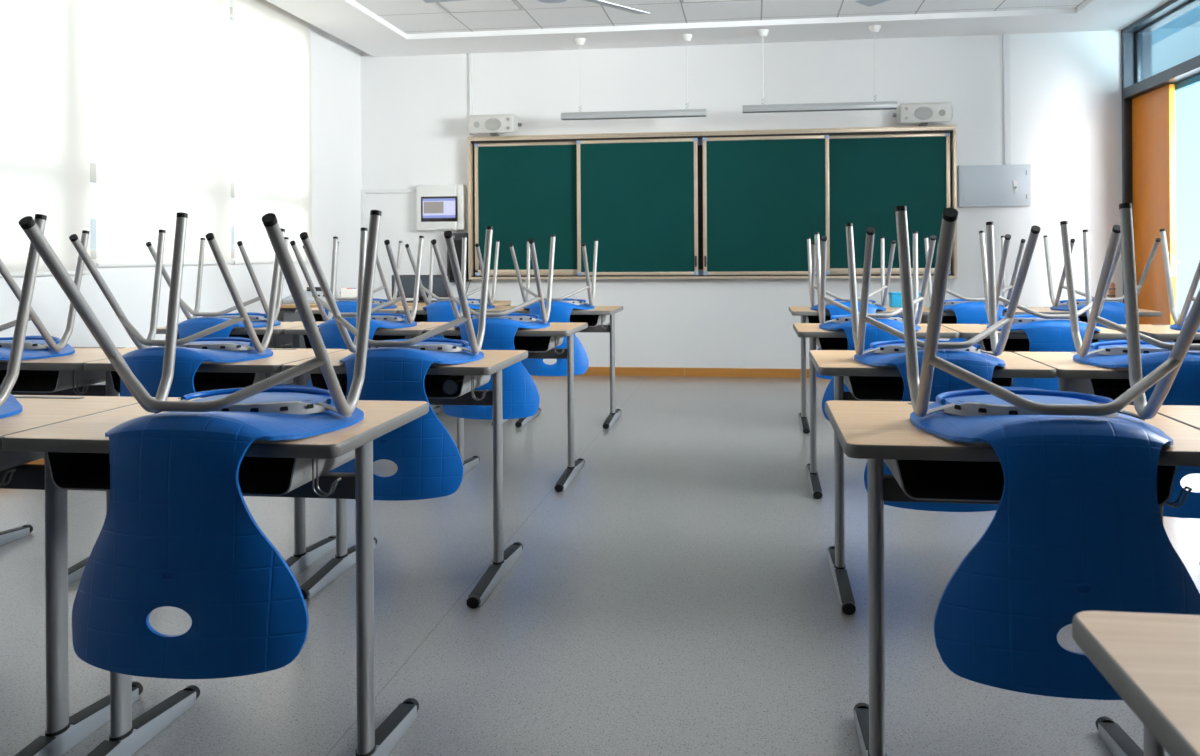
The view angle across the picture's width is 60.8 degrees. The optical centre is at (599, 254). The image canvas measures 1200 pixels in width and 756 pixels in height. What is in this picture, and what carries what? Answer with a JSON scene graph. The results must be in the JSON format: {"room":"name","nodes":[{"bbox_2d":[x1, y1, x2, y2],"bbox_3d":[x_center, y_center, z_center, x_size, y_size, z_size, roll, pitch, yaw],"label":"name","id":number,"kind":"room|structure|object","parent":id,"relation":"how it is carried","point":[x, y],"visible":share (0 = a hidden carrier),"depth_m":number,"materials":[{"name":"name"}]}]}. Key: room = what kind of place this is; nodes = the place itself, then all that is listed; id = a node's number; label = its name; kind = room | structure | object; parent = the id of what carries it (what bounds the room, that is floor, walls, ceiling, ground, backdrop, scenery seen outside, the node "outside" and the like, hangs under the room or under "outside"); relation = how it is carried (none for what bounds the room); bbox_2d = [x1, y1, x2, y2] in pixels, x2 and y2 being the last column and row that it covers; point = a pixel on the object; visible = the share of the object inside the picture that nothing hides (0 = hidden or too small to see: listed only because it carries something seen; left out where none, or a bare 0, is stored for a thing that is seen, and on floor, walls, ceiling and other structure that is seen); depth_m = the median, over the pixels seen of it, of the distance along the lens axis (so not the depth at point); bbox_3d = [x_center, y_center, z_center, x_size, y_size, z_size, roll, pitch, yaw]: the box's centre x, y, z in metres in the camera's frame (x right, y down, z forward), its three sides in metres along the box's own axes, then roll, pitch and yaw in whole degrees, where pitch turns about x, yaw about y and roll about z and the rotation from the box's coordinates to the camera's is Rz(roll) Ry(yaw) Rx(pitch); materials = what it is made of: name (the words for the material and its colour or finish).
{"room":"classroom","nodes":[
{"label":"classroom","id":0,"kind":"room"},
{"bbox_2d":[0,0,361,395],"bbox_3d":[-3.316,-0.601,3.962,0.240,3.500,12.064,0,0,8],"label":"wall","id":1,"kind":"structure","parent":0,"point":[335,63],"depth_m":8.80,"materials":[{"name":"paint"}]},
{"bbox_2d":[26,458,44,464],"bbox_3d":[-3.180,1.109,3.935,0.014,0.078,12.048,0,0,8],"label":"baseboard","id":2,"kind":"structure","parent":1,"relation":"attached to","point":[41,461],"depth_m":5.39,"materials":[{"name":"orange wood"}]},
{"bbox_2d":[0,0,90,276],"bbox_3d":[-3.005,-0.977,5.015,0.044,2.176,1.560,0,0,8],"label":"roller blind","id":3,"kind":"object","parent":1,"relation":"attached to","point":[45,110],"visible":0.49,"depth_m":5.42,"materials":[{"name":"fabric"}]},
{"bbox_2d":[89,0,96,258],"bbox_3d":[-2.963,-0.913,6.480,0.060,1.880,1.450,0,0,8],"label":"window","id":4,"kind":"structure","parent":1,"relation":"in","point":[92,50],"depth_m":6.09,"materials":[{"name":"grey"}]},
{"bbox_2d":[95,0,231,266],"bbox_3d":[-2.770,-0.998,6.595,0.044,2.136,1.515,0,0,8],"label":"roller blind","id":5,"kind":"object","parent":1,"relation":"attached to","point":[163,66],"visible":0.92,"depth_m":6.49,"materials":[{"name":"fabric"}]},
{"bbox_2d":[229,6,234,257],"bbox_3d":[-2.743,-0.915,7.964,0.060,1.880,1.430,0,0,8],"label":"window","id":6,"kind":"structure","parent":1,"relation":"in","point":[230,8],"depth_m":7.73,"materials":[{"name":"grey"}]},
{"bbox_2d":[233,0,311,263],"bbox_3d":[-2.554,-0.999,8.052,0.044,2.136,1.320,0,0,8],"label":"roller blind","id":7,"kind":"object","parent":1,"relation":"attached to","point":[272,45],"visible":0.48,"depth_m":7.96,"materials":[{"name":"fabric"}]},
{"bbox_2d":[0,375,1199,755],"bbox_3d":[0.242,1.177,3.435,7.530,0.100,12.464,0,0,8],"label":"floor","id":8,"kind":"structure","parent":0,"point":[678,597],"depth_m":3.21,"materials":[{"name":"plastic"}]},
{"bbox_2d":[0,347,137,583],"bbox_3d":[-2.143,0.761,3.877,0.734,0.762,0.708,0,0,8],"label":"student desk","id":9,"kind":"object","parent":8,"relation":"on","point":[66,375],"visible":0.53,"depth_m":3.79,"materials":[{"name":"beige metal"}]},
{"bbox_2d":[0,230,89,359],"bbox_3d":[-2.264,0.357,3.753,0.506,0.898,0.599,0,0,9],"label":"chair","id":10,"kind":"object","parent":9,"relation":"on","point":[45,345],"visible":0.81,"depth_m":3.79,"materials":[{"name":"blue plastic"}]},
{"bbox_2d":[0,370,104,392],"bbox_3d":[-2.148,0.449,3.838,0.548,0.080,0.378,0,0,8],"label":"tray","id":11,"kind":"object","parent":9,"relation":"on","point":[44,381],"depth_m":3.81,"materials":[{"name":"grey plastic"}]},
{"bbox_2d":[0,395,154,755],"bbox_3d":[-1.567,0.757,2.400,0.734,0.762,0.708,0,0,8],"label":"student desk","id":12,"kind":"object","parent":8,"relation":"on","point":[63,732],"visible":0.81,"depth_m":2.33,"materials":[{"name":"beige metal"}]},
{"bbox_2d":[0,448,44,470],"bbox_3d":[-1.572,0.446,2.361,0.548,0.080,0.378,0,0,8],"label":"tray","id":13,"kind":"object","parent":12,"relation":"on","point":[9,460],"depth_m":2.33,"materials":[{"name":"grey plastic"}]},
{"bbox_2d":[0,214,46,418],"bbox_3d":[-1.626,0.353,2.268,0.506,0.898,0.598,0,0,9],"label":"chair","id":14,"kind":"object","parent":12,"relation":"on","point":[9,405],"visible":1,"depth_m":2.41,"materials":[{"name":"blue plastic"}]},
{"bbox_2d":[84,348,344,575],"bbox_3d":[-1.414,0.756,3.768,0.734,0.762,0.708,0,0,8],"label":"student desk","id":15,"kind":"object","parent":8,"relation":"on","point":[208,376],"visible":0.27,"depth_m":3.68,"materials":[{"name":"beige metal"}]},
{"bbox_2d":[69,228,284,396],"bbox_3d":[-1.466,0.352,3.637,0.506,0.898,0.598,0,0,7],"label":"chair","id":16,"kind":"object","parent":15,"relation":"on","point":[146,362],"visible":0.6,"depth_m":3.50,"materials":[{"name":"blue plastic"}]},
{"bbox_2d":[110,371,292,392],"bbox_3d":[-1.419,0.445,3.729,0.548,0.080,0.378,0,0,8],"label":"tray","id":17,"kind":"object","parent":15,"relation":"on","point":[203,380],"depth_m":3.81,"materials":[{"name":"grey plastic"}]},
{"bbox_2d":[2,397,428,755],"bbox_3d":[-0.838,0.752,2.292,0.734,0.762,0.708,0,0,8],"label":"student desk","id":18,"kind":"object","parent":8,"relation":"on","point":[77,450],"visible":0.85,"depth_m":2.21,"materials":[{"name":"brown wood"}]},
{"bbox_2d":[18,210,381,678],"bbox_3d":[-0.788,0.348,2.154,0.506,0.898,0.598,0,0,8],"label":"chair","id":19,"kind":"object","parent":18,"relation":"on","point":[179,530],"visible":1,"depth_m":1.95,"materials":[{"name":"blue plastic"}]},
{"bbox_2d":[46,449,354,495],"bbox_3d":[-0.843,0.441,2.253,0.548,0.080,0.378,0,0,8],"label":"tray","id":20,"kind":"object","parent":18,"relation":"on","point":[257,476],"depth_m":2.17,"materials":[{"name":"grey plastic"}]},
{"bbox_2d":[156,321,322,384],"bbox_3d":[-1.933,0.759,5.471,0.734,0.762,0.708,0,0,8],"label":"student desk","id":21,"kind":"object","parent":8,"relation":"on","point":[278,339],"visible":0.18,"depth_m":5.37,"materials":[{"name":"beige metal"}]},
{"bbox_2d":[146,237,288,338],"bbox_3d":[-1.971,0.355,5.343,0.506,0.898,0.598,0,0,7],"label":"chair","id":22,"kind":"object","parent":21,"relation":"on","point":[194,324],"visible":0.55,"depth_m":5.21,"materials":[{"name":"blue plastic"}]},
{"bbox_2d":[177,334,291,347],"bbox_3d":[-1.938,0.448,5.432,0.548,0.080,0.378,0,0,8],"label":"tray","id":23,"kind":"object","parent":21,"relation":"on","point":[276,341],"depth_m":5.41,"materials":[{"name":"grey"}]},
{"bbox_2d":[295,306,420,321],"bbox_3d":[-1.700,0.758,7.218,0.734,0.762,0.708,0,0,8],"label":"student desk","id":24,"kind":"object","parent":8,"relation":"on","point":[317,315],"visible":0.06,"depth_m":7.03,"materials":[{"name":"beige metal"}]},
{"bbox_2d":[313,314,321,321],"bbox_3d":[-1.704,0.446,7.179,0.548,0.080,0.378,0,0,8],"label":"tray","id":25,"kind":"object","parent":24,"relation":"on","point":[318,317],"depth_m":7.16,"materials":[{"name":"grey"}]},
{"bbox_2d":[302,241,401,318],"bbox_3d":[-1.700,0.353,7.111,0.506,0.898,0.598,0,0,9],"label":"chair","id":26,"kind":"object","parent":24,"relation":"on","point":[345,304],"visible":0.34,"depth_m":7.01,"materials":[{"name":"blue plastic"}]},
{"bbox_2d":[284,322,447,410],"bbox_3d":[-1.204,0.755,5.363,0.734,0.762,0.708,0,0,8],"label":"student desk","id":27,"kind":"object","parent":8,"relation":"on","point":[381,333],"visible":0.11,"depth_m":5.18,"materials":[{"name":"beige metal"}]},
{"bbox_2d":[290,236,423,385],"bbox_3d":[-1.221,0.350,5.241,0.506,0.898,0.598,0,0,8],"label":"chair","id":28,"kind":"object","parent":27,"relation":"on","point":[332,338],"visible":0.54,"depth_m":5.14,"materials":[{"name":"blue plastic"}]},
{"bbox_2d":[302,335,416,348],"bbox_3d":[-1.208,0.443,5.324,0.548,0.080,0.378,0,0,8],"label":"tray","id":29,"kind":"object","parent":27,"relation":"on","point":[307,344],"depth_m":5.49,"materials":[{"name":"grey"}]},
{"bbox_2d":[280,300,510,385],"bbox_3d":[-1.636,0.763,8.281,1.720,0.750,0.720,0,0,8],"label":"desk","id":30,"kind":"object","parent":8,"relation":"on","point":[289,314],"visible":0.09,"depth_m":8.07,"materials":[{"name":"grey"}]},
{"bbox_2d":[283,287,337,303],"bbox_3d":[-2.358,0.330,8.337,0.330,0.125,0.320,0,0,8],"label":"console","id":31,"kind":"object","parent":30,"relation":"on","point":[289,300],"visible":0.44,"depth_m":8.25,"materials":[{"name":"grey"}]},
{"bbox_2d":[340,288,356,296],"bbox_3d":[-2.092,0.334,8.499,0.132,0.115,0.102,0,0,-20],"label":"carton","id":32,"kind":"object","parent":30,"relation":"on","point":[344,292],"visible":0.69,"depth_m":8.46,"materials":[{"name":"white cardboard"}]},
{"bbox_2d":[392,275,449,302],"bbox_3d":[-1.460,0.276,8.330,0.480,0.222,0.170,0,0,8],"label":"monitor","id":33,"kind":"object","parent":30,"relation":"on","point":[408,281],"visible":0.57,"depth_m":8.30,"materials":[{"name":"grey plastic"}]},
{"bbox_2d":[282,349,527,607],"bbox_3d":[-0.685,0.752,3.660,0.734,0.762,0.708,0,0,8],"label":"student desk","id":34,"kind":"object","parent":8,"relation":"on","point":[477,373],"visible":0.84,"depth_m":3.57,"materials":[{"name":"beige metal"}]},
{"bbox_2d":[299,226,492,500],"bbox_3d":[-0.674,0.347,3.542,0.506,0.898,0.598,0,0,8],"label":"chair","id":35,"kind":"object","parent":34,"relation":"on","point":[428,461],"visible":0.78,"depth_m":3.33,"materials":[{"name":"blue plastic"}]},
{"bbox_2d":[309,373,490,398],"bbox_3d":[-0.690,0.440,3.621,0.548,0.080,0.378,0,0,8],"label":"tray","id":36,"kind":"object","parent":34,"relation":"on","point":[432,382],"depth_m":3.57,"materials":[{"name":"grey plastic"}]},
{"bbox_2d":[442,375,463,395],"bbox_3d":[-0.485,0.443,3.518,0.065,0.065,0.213,0,0,8],"label":"drink bottle","id":37,"kind":"object","parent":34,"relation":"in","point":[451,386],"visible":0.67,"depth_m":3.42,"materials":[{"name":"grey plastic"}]},
{"bbox_2d":[398,306,514,425],"bbox_3d":[-0.971,0.753,7.109,0.734,0.762,0.708,0,0,8],"label":"student desk","id":38,"kind":"object","parent":8,"relation":"on","point":[421,314],"visible":0.18,"depth_m":7.00,"materials":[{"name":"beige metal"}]},
{"bbox_2d":[414,314,471,321],"bbox_3d":[-0.975,0.442,7.071,0.548,0.080,0.378,0,0,8],"label":"tray","id":39,"kind":"object","parent":38,"relation":"on","point":[418,317],"depth_m":7.08,"materials":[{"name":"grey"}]},
{"bbox_2d":[405,240,499,337],"bbox_3d":[-0.993,0.349,7.008,0.506,0.898,0.598,0,0,9],"label":"chair","id":40,"kind":"object","parent":38,"relation":"on","point":[441,310],"visible":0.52,"depth_m":6.86,"materials":[{"name":"blue plastic"}]},
{"bbox_2d":[424,322,587,491],"bbox_3d":[-0.475,0.750,5.255,0.734,0.762,0.708,0,0,8],"label":"student desk","id":41,"kind":"object","parent":8,"relation":"on","point":[540,343],"visible":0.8,"depth_m":5.17,"materials":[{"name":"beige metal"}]},
{"bbox_2d":[431,235,555,419],"bbox_3d":[-0.516,0.346,5.159,0.506,0.898,0.598,0,0,9],"label":"chair","id":42,"kind":"object","parent":41,"relation":"on","point":[520,395],"visible":0.73,"depth_m":4.96,"materials":[{"name":"blue plastic"}]},
{"bbox_2d":[443,336,563,351],"bbox_3d":[-0.479,0.439,5.215,0.548,0.080,0.378,0,0,8],"label":"tray","id":43,"kind":"object","parent":41,"relation":"on","point":[529,343],"depth_m":5.28,"materials":[{"name":"grey plastic"}]},
{"bbox_2d":[504,306,623,428],"bbox_3d":[-0.242,0.749,7.001,0.734,0.762,0.708,0,0,8],"label":"student desk","id":44,"kind":"object","parent":8,"relation":"on","point":[596,316],"visible":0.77,"depth_m":6.91,"materials":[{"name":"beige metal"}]},
{"bbox_2d":[509,239,597,375],"bbox_3d":[-0.297,0.344,6.898,0.506,0.898,0.599,0,0,9],"label":"chair","id":45,"kind":"object","parent":44,"relation":"on","point":[561,307],"visible":0.59,"depth_m":6.70,"materials":[{"name":"blue plastic"}]},
{"bbox_2d":[570,315,606,326],"bbox_3d":[-0.246,0.437,6.962,0.548,0.080,0.378,0,0,8],"label":"tray","id":46,"kind":"object","parent":44,"relation":"on","point":[592,320],"depth_m":7.12,"materials":[{"name":"grey plastic"}]},
{"bbox_2d":[789,307,902,433],"bbox_3d":[1.621,0.737,6.691,0.734,0.762,0.708,0,0,8],"label":"student desk","id":47,"kind":"object","parent":8,"relation":"on","point":[807,315],"visible":0.35,"depth_m":6.69,"materials":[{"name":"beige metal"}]},
{"bbox_2d":[806,316,831,322],"bbox_3d":[1.595,0.426,6.655,0.510,0.080,0.378,0,0,8],"label":"tray","id":48,"kind":"object","parent":47,"relation":"on","point":[809,319],"depth_m":6.86,"materials":[{"name":"grey plastic"}]},
{"bbox_2d":[807,237,895,378],"bbox_3d":[1.602,0.333,6.567,0.506,0.898,0.598,0,0,8],"label":"chair","id":49,"kind":"object","parent":47,"relation":"on","point":[872,306],"visible":0.42,"depth_m":6.47,"materials":[{"name":"blue plastic"}]},
{"bbox_2d":[793,323,958,498],"bbox_3d":[1.330,0.739,4.992,0.734,0.762,0.708,0,0,8],"label":"student desk","id":50,"kind":"object","parent":8,"relation":"on","point":[824,339],"visible":0.37,"depth_m":4.99,"materials":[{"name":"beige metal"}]},
{"bbox_2d":[816,338,924,349],"bbox_3d":[1.305,0.428,4.957,0.510,0.080,0.378,0,0,8],"label":"tray","id":51,"kind":"object","parent":50,"relation":"on","point":[823,343],"depth_m":5.16,"materials":[{"name":"grey plastic"}]},
{"bbox_2d":[814,231,935,420],"bbox_3d":[1.300,0.335,4.891,0.506,0.898,0.599,0,0,9],"label":"chair","id":52,"kind":"object","parent":50,"relation":"on","point":[872,334],"visible":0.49,"depth_m":4.77,"materials":[{"name":"blue plastic"}]},
{"bbox_2d":[809,350,1055,614],"bbox_3d":[1.107,0.740,3.492,0.734,0.762,0.708,0,0,8],"label":"student desk","id":53,"kind":"object","parent":8,"relation":"on","point":[864,382],"visible":0.48,"depth_m":3.48,"materials":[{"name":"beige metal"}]},
{"bbox_2d":[844,376,1012,400],"bbox_3d":[1.082,0.429,3.456,0.510,0.080,0.378,0,0,8],"label":"tray","id":54,"kind":"object","parent":53,"relation":"on","point":[864,388],"depth_m":3.50,"materials":[{"name":"grey plastic"}]},
{"bbox_2d":[845,222,1039,511],"bbox_3d":[1.094,0.336,3.352,0.506,0.898,0.598,0,0,7],"label":"chair","id":55,"kind":"object","parent":53,"relation":"on","point":[967,355],"visible":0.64,"depth_m":3.21,"materials":[{"name":"blue plastic"}]},
{"bbox_2d":[899,307,1028,323],"bbox_3d":[2.350,0.733,6.583,0.734,0.762,0.708,0,0,8],"label":"student desk","id":56,"kind":"object","parent":8,"relation":"on","point":[948,317],"visible":0.02,"depth_m":6.49,"materials":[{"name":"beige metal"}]},
{"bbox_2d":[888,292,920,306],"bbox_3d":[2.058,0.304,6.898,0.212,0.099,0.112,0,0,8],"label":"storage box","id":57,"kind":"object","parent":56,"relation":"on","point":[895,298],"visible":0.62,"depth_m":6.86,"materials":[{"name":"blue plastic"}]},
{"bbox_2d":[922,316,956,323],"bbox_3d":[2.325,0.421,6.547,0.510,0.080,0.378,0,0,8],"label":"tray","id":58,"kind":"object","parent":56,"relation":"on","point":[945,319],"depth_m":6.73,"materials":[{"name":"grey plastic"}]},
{"bbox_2d":[924,236,1025,341],"bbox_3d":[2.346,0.328,6.445,0.506,0.898,0.598,0,0,9],"label":"chair","id":59,"kind":"object","parent":56,"relation":"on","point":[966,310],"visible":0.41,"depth_m":6.27,"materials":[{"name":"blue plastic"}]},
{"bbox_2d":[825,400,1199,755],"bbox_3d":[0.875,0.742,2.159,0.734,0.762,0.708,0,0,8],"label":"student desk","id":60,"kind":"object","parent":8,"relation":"on","point":[924,466],"visible":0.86,"depth_m":2.16,"materials":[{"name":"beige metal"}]},
{"bbox_2d":[884,459,1177,505],"bbox_3d":[0.850,0.431,2.124,0.510,0.080,0.378,0,0,8],"label":"tray","id":61,"kind":"object","parent":60,"relation":"on","point":[972,481],"depth_m":2.09,"materials":[{"name":"grey plastic"}]},
{"bbox_2d":[895,203,1199,699],"bbox_3d":[0.890,0.337,2.041,0.506,0.898,0.598,0,0,8],"label":"chair","id":62,"kind":"object","parent":60,"relation":"on","point":[1076,526],"visible":0.91,"depth_m":1.84,"materials":[{"name":"blue plastic"}]},
{"bbox_2d":[941,324,1126,352],"bbox_3d":[2.059,0.735,4.884,0.734,0.762,0.708,0,0,8],"label":"student desk","id":63,"kind":"object","parent":8,"relation":"on","point":[1017,341],"visible":0.1,"depth_m":4.82,"materials":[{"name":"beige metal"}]},
{"bbox_2d":[976,339,1098,352],"bbox_3d":[2.034,0.423,4.848,0.510,0.080,0.378,0,0,8],"label":"tray","id":64,"kind":"object","parent":63,"relation":"on","point":[1012,345],"depth_m":5.03,"materials":[{"name":"grey plastic"}]},
{"bbox_2d":[979,230,1121,391],"bbox_3d":[2.076,0.330,4.741,0.506,0.898,0.598,0,0,9],"label":"chair","id":65,"kind":"object","parent":63,"relation":"on","point":[1044,332],"visible":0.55,"depth_m":4.57,"materials":[{"name":"blue plastic"}]},
{"bbox_2d":[1027,307,1161,322],"bbox_3d":[3.079,0.728,6.474,0.734,0.762,0.708,0,0,8],"label":"student desk","id":66,"kind":"object","parent":8,"relation":"on","point":[1044,310],"visible":0.08,"depth_m":6.27,"materials":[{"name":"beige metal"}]},
{"bbox_2d":[1078,316,1087,322],"bbox_3d":[3.054,0.417,6.439,0.510,0.080,0.378,0,0,8],"label":"tray","id":67,"kind":"object","parent":66,"relation":"on","point":[1082,318],"depth_m":6.62,"materials":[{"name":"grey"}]},
{"bbox_2d":[1043,235,1160,341],"bbox_3d":[3.090,0.324,6.338,0.506,0.898,0.598,0,0,7],"label":"chair","id":68,"kind":"object","parent":66,"relation":"on","point":[1113,310],"visible":0.39,"depth_m":6.20,"materials":[{"name":"blue plastic"}]},
{"bbox_2d":[1013,352,1199,564],"bbox_3d":[1.836,0.736,3.384,0.734,0.762,0.708,0,0,8],"label":"student desk","id":69,"kind":"object","parent":8,"relation":"on","point":[1074,376],"visible":0.2,"depth_m":3.37,"materials":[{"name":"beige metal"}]},
{"bbox_2d":[1057,377,1146,403],"bbox_3d":[1.811,0.425,3.348,0.510,0.080,0.378,0,0,8],"label":"tray","id":70,"kind":"object","parent":69,"relation":"on","point":[1111,388],"depth_m":3.40,"materials":[{"name":"grey"}]},
{"bbox_2d":[1060,221,1199,518],"bbox_3d":[1.806,0.332,3.254,0.506,0.898,0.598,0,0,9],"label":"chair","id":71,"kind":"object","parent":69,"relation":"on","point":[1185,388],"visible":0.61,"depth_m":3.11,"materials":[{"name":"blue plastic"}]},
{"bbox_2d":[1107,283,1115,297],"bbox_3d":[4.399,0.671,8.810,0.165,0.860,0.140,0,0,8],"label":"wooden stand","id":72,"kind":"object","parent":8,"relation":"on","point":[1112,288],"visible":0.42,"depth_m":8.80,"materials":[{"name":"brown wood"}]},
{"bbox_2d":[1072,611,1199,755],"bbox_3d":[0.793,0.742,0.652,0.734,0.762,0.708,0,0,8],"label":"student desk","id":73,"kind":"object","parent":8,"relation":"on","point":[1151,660],"visible":1,"depth_m":0.92,"materials":[{"name":"brown wood"}]},
{"bbox_2d":[1108,324,1199,343],"bbox_3d":[2.872,0.730,4.763,0.734,0.762,0.708,0,0,8],"label":"student desk","id":74,"kind":"object","parent":8,"relation":"on","point":[1164,333],"visible":0.15,"depth_m":4.68,"materials":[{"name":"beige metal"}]},
{"bbox_2d":[1159,229,1199,331],"bbox_3d":[2.901,0.325,4.624,0.506,0.898,0.598,0,0,9],"label":"chair","id":75,"kind":"object","parent":74,"relation":"on","point":[1179,321],"visible":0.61,"depth_m":4.80,"materials":[{"name":"blue plastic"}]},
{"bbox_2d":[1159,340,1199,343],"bbox_3d":[2.847,0.418,4.727,0.510,0.080,0.378,0,0,8],"label":"tray","id":76,"kind":"object","parent":74,"relation":"on","point":[1194,341],"depth_m":4.91,"materials":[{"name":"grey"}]},
{"bbox_2d":[1157,405,1199,429],"bbox_3d":[1.604,0.737,2.051,0.734,0.762,0.708,0,0,8],"label":"student desk","id":77,"kind":"object","parent":8,"relation":"on","point":[1187,415],"visible":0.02,"depth_m":2.31,"materials":[{"name":"beige wood"}]},
{"bbox_2d":[354,0,1085,33],"bbox_3d":[0.358,-2.073,3.908,5.625,0.203,9.640,0,0,8],"label":"ceiling","id":78,"kind":"structure","parent":0,"point":[409,16],"depth_m":8.31,"materials":[{"name":"tile"}]},
{"bbox_2d":[436,0,522,12],"bbox_3d":[-0.962,-1.959,7.932,0.610,0.008,0.610,0,0,8],"label":"recessed light","id":79,"kind":"object","parent":78,"relation":"in","point":[464,6],"visible":1,"depth_m":8.06,"materials":[{"name":"grey"}]},
{"bbox_2d":[423,0,649,13],"bbox_3d":[-0.165,-1.759,6.400,1.536,0.417,1.333,0,0,43],"label":"ceiling fan","id":80,"kind":"object","parent":78,"relation":"hanging from","point":[620,7],"visible":1,"depth_m":6.57,"materials":[{"name":"grey"}]},
{"bbox_2d":[681,0,750,2],"bbox_3d":[0.899,-1.970,7.655,0.610,0.008,0.610,0,0,8],"label":"recessed light","id":81,"kind":"object","parent":78,"relation":"in","point":[683,1],"visible":1,"depth_m":7.94,"materials":[{"name":"grey"}]},
{"bbox_2d":[684,0,722,1],"bbox_3d":[0.899,-1.973,7.655,0.574,0.003,0.574,0,0,8],"label":"diffuser","id":82,"kind":"object","parent":81,"relation":"attached to","point":[684,0],"depth_m":7.94,"materials":[{"name":"white"}]},
{"bbox_2d":[856,0,888,6],"bbox_3d":[2.005,-1.773,6.064,1.536,0.417,1.333,0,0,-26],"label":"ceiling light","id":83,"kind":"object","parent":78,"relation":"hanging from","point":[869,3],"visible":1,"depth_m":6.61,"materials":[{"name":"grey"}]},
{"bbox_2d":[361,30,1122,368],"bbox_3d":[1.008,-0.628,9.519,7.280,3.500,0.200,0,0,8],"label":"wall","id":84,"kind":"structure","parent":0,"point":[1066,87],"depth_m":9.36,"materials":[{"name":"paint"}]},
{"bbox_2d":[361,189,415,227],"bbox_3d":[-2.024,-0.144,9.858,0.570,0.970,0.020,0,0,8],"label":"trim","id":85,"kind":"structure","parent":84,"relation":"attached to","point":[363,218],"depth_m":9.88,"materials":[{"name":"white"}]},
{"bbox_2d":[416,184,464,230],"bbox_3d":[-1.518,-0.448,9.747,0.464,0.440,0.090,0,0,8],"label":"control panel","id":86,"kind":"object","parent":84,"relation":"attached to","point":[440,207],"visible":1,"depth_m":9.71,"materials":[{"name":"white plastic"}]},
{"bbox_2d":[447,233,470,292],"bbox_3d":[-1.334,0.179,9.713,0.220,0.766,0.106,0,0,8],"label":"speaker","id":87,"kind":"object","parent":84,"relation":"attached to","point":[457,237],"visible":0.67,"depth_m":9.67},
{"bbox_2d":[449,240,461,279],"bbox_3d":[-1.356,0.051,9.667,0.145,0.380,0.006,0,0,8],"label":"grille","id":88,"kind":"object","parent":87,"relation":"attached to","point":[458,243],"depth_m":9.66,"materials":[{"name":"black"}]},
{"bbox_2d":[469,53,472,136],"bbox_3d":[-1.231,-1.520,9.739,0.030,0.792,0.020,0,0,8],"label":"trim","id":89,"kind":"structure","parent":84,"relation":"attached to","point":[470,54],"depth_m":9.73,"materials":[{"name":"white"}]},
{"bbox_2d":[467,114,521,135],"bbox_3d":[-0.981,-1.209,9.570,0.508,0.190,0.222,0,0,8],"label":"wall speaker","id":90,"kind":"object","parent":84,"relation":"attached to","point":[493,124],"visible":1,"depth_m":9.47,"materials":[{"name":"white plastic"}]},
{"bbox_2d":[474,118,509,130],"bbox_3d":[-1.002,-1.206,9.467,0.341,0.116,0.012,0,0,8],"label":"grille","id":91,"kind":"object","parent":90,"relation":"attached to","point":[480,124],"depth_m":9.47,"materials":[{"name":"grey plastic"}]},
{"bbox_2d":[561,34,706,119],"bbox_3d":[0.292,-1.566,9.053,1.287,0.720,0.107,0,0,8],"label":"light","id":92,"kind":"object","parent":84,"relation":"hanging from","point":[686,38],"visible":1,"depth_m":9.01,"materials":[{"name":"grey metal"}]},
{"bbox_2d":[580,367,818,377],"bbox_3d":[1.126,1.082,9.393,6.928,0.078,0.016,0,0,8],"label":"baseboard","id":93,"kind":"structure","parent":84,"relation":"attached to","point":[619,371],"depth_m":9.42,"materials":[{"name":"orange wood"}]},
{"bbox_2d":[468,125,956,279],"bbox_3d":[0.955,-0.452,9.371,4.434,1.348,0.108,0,0,8],"label":"chalkboard","id":94,"kind":"object","parent":84,"relation":"attached to","point":[731,204],"visible":0.92,"depth_m":9.33,"materials":[{"name":"green metal"}]},
{"bbox_2d":[266,0,1169,56],"bbox_3d":[0.290,-2.050,3.425,6.792,0.248,12.064,0,0,8],"label":"ceiling","id":95,"kind":"structure","parent":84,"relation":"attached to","point":[348,21],"depth_m":8.81,"materials":[{"name":"white"}]},
{"bbox_2d":[743,84,897,112],"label":"light","id":96,"kind":"object","parent":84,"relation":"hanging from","point":[844,106],"depth_m":8.71,"materials":[{"name":"grey metal"}]},
{"bbox_2d":[868,25,880,69],"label":"light","id":97,"kind":"object","parent":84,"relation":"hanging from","point":[874,29],"depth_m":8.66,"materials":[{"name":"grey"}]},
{"bbox_2d":[892,102,952,125],"bbox_3d":[2.835,-1.233,9.003,0.508,0.190,0.222,0,0,8],"label":"wall speaker","id":98,"kind":"object","parent":84,"relation":"attached to","point":[922,113],"visible":0.99,"depth_m":8.90,"materials":[{"name":"white plastic"}]},
{"bbox_2d":[905,107,944,119],"bbox_3d":[2.826,-1.230,8.898,0.341,0.116,0.012,0,0,8],"label":"grille","id":99,"kind":"object","parent":98,"relation":"attached to","point":[911,113],"depth_m":8.90,"materials":[{"name":"grey plastic"}]},
{"bbox_2d":[958,164,1030,206],"bbox_3d":[3.473,-0.607,9.006,0.604,0.364,0.091,0,0,8],"label":"upper cabinet","id":100,"kind":"object","parent":84,"relation":"attached to","point":[978,185],"visible":1,"depth_m":8.99,"materials":[{"name":"grey metal"}]},
{"bbox_2d":[1003,34,1010,164],"bbox_3d":[3.588,-1.370,9.018,0.055,1.152,0.030,0,0,8],"label":"trim","id":101,"kind":"structure","parent":84,"relation":"attached to","point":[1006,37],"depth_m":9.00,"materials":[{"name":"white"}]},
{"bbox_3d":[3.776,-0.645,2.908,0.240,3.500,12.064,0,0,8],"label":"wall","id":102,"kind":"structure","parent":0,"visible":0},
{"bbox_2d":[1121,0,1199,302],"bbox_3d":[4.520,-0.450,7.984,0.224,3.100,1.804,0,0,8],"label":"door frame","id":103,"kind":"structure","parent":102,"relation":"in","point":[1161,48],"depth_m":8.34,"materials":[{"name":"grey metal"}]},
{"bbox_2d":[1132,84,1179,324],"bbox_3d":[4.578,-0.123,8.421,0.098,2.434,0.800,0,0,8],"label":"door","id":104,"kind":"structure","parent":103,"relation":"attached to","point":[1153,112],"depth_m":8.34,"materials":[{"name":"orange wood"}]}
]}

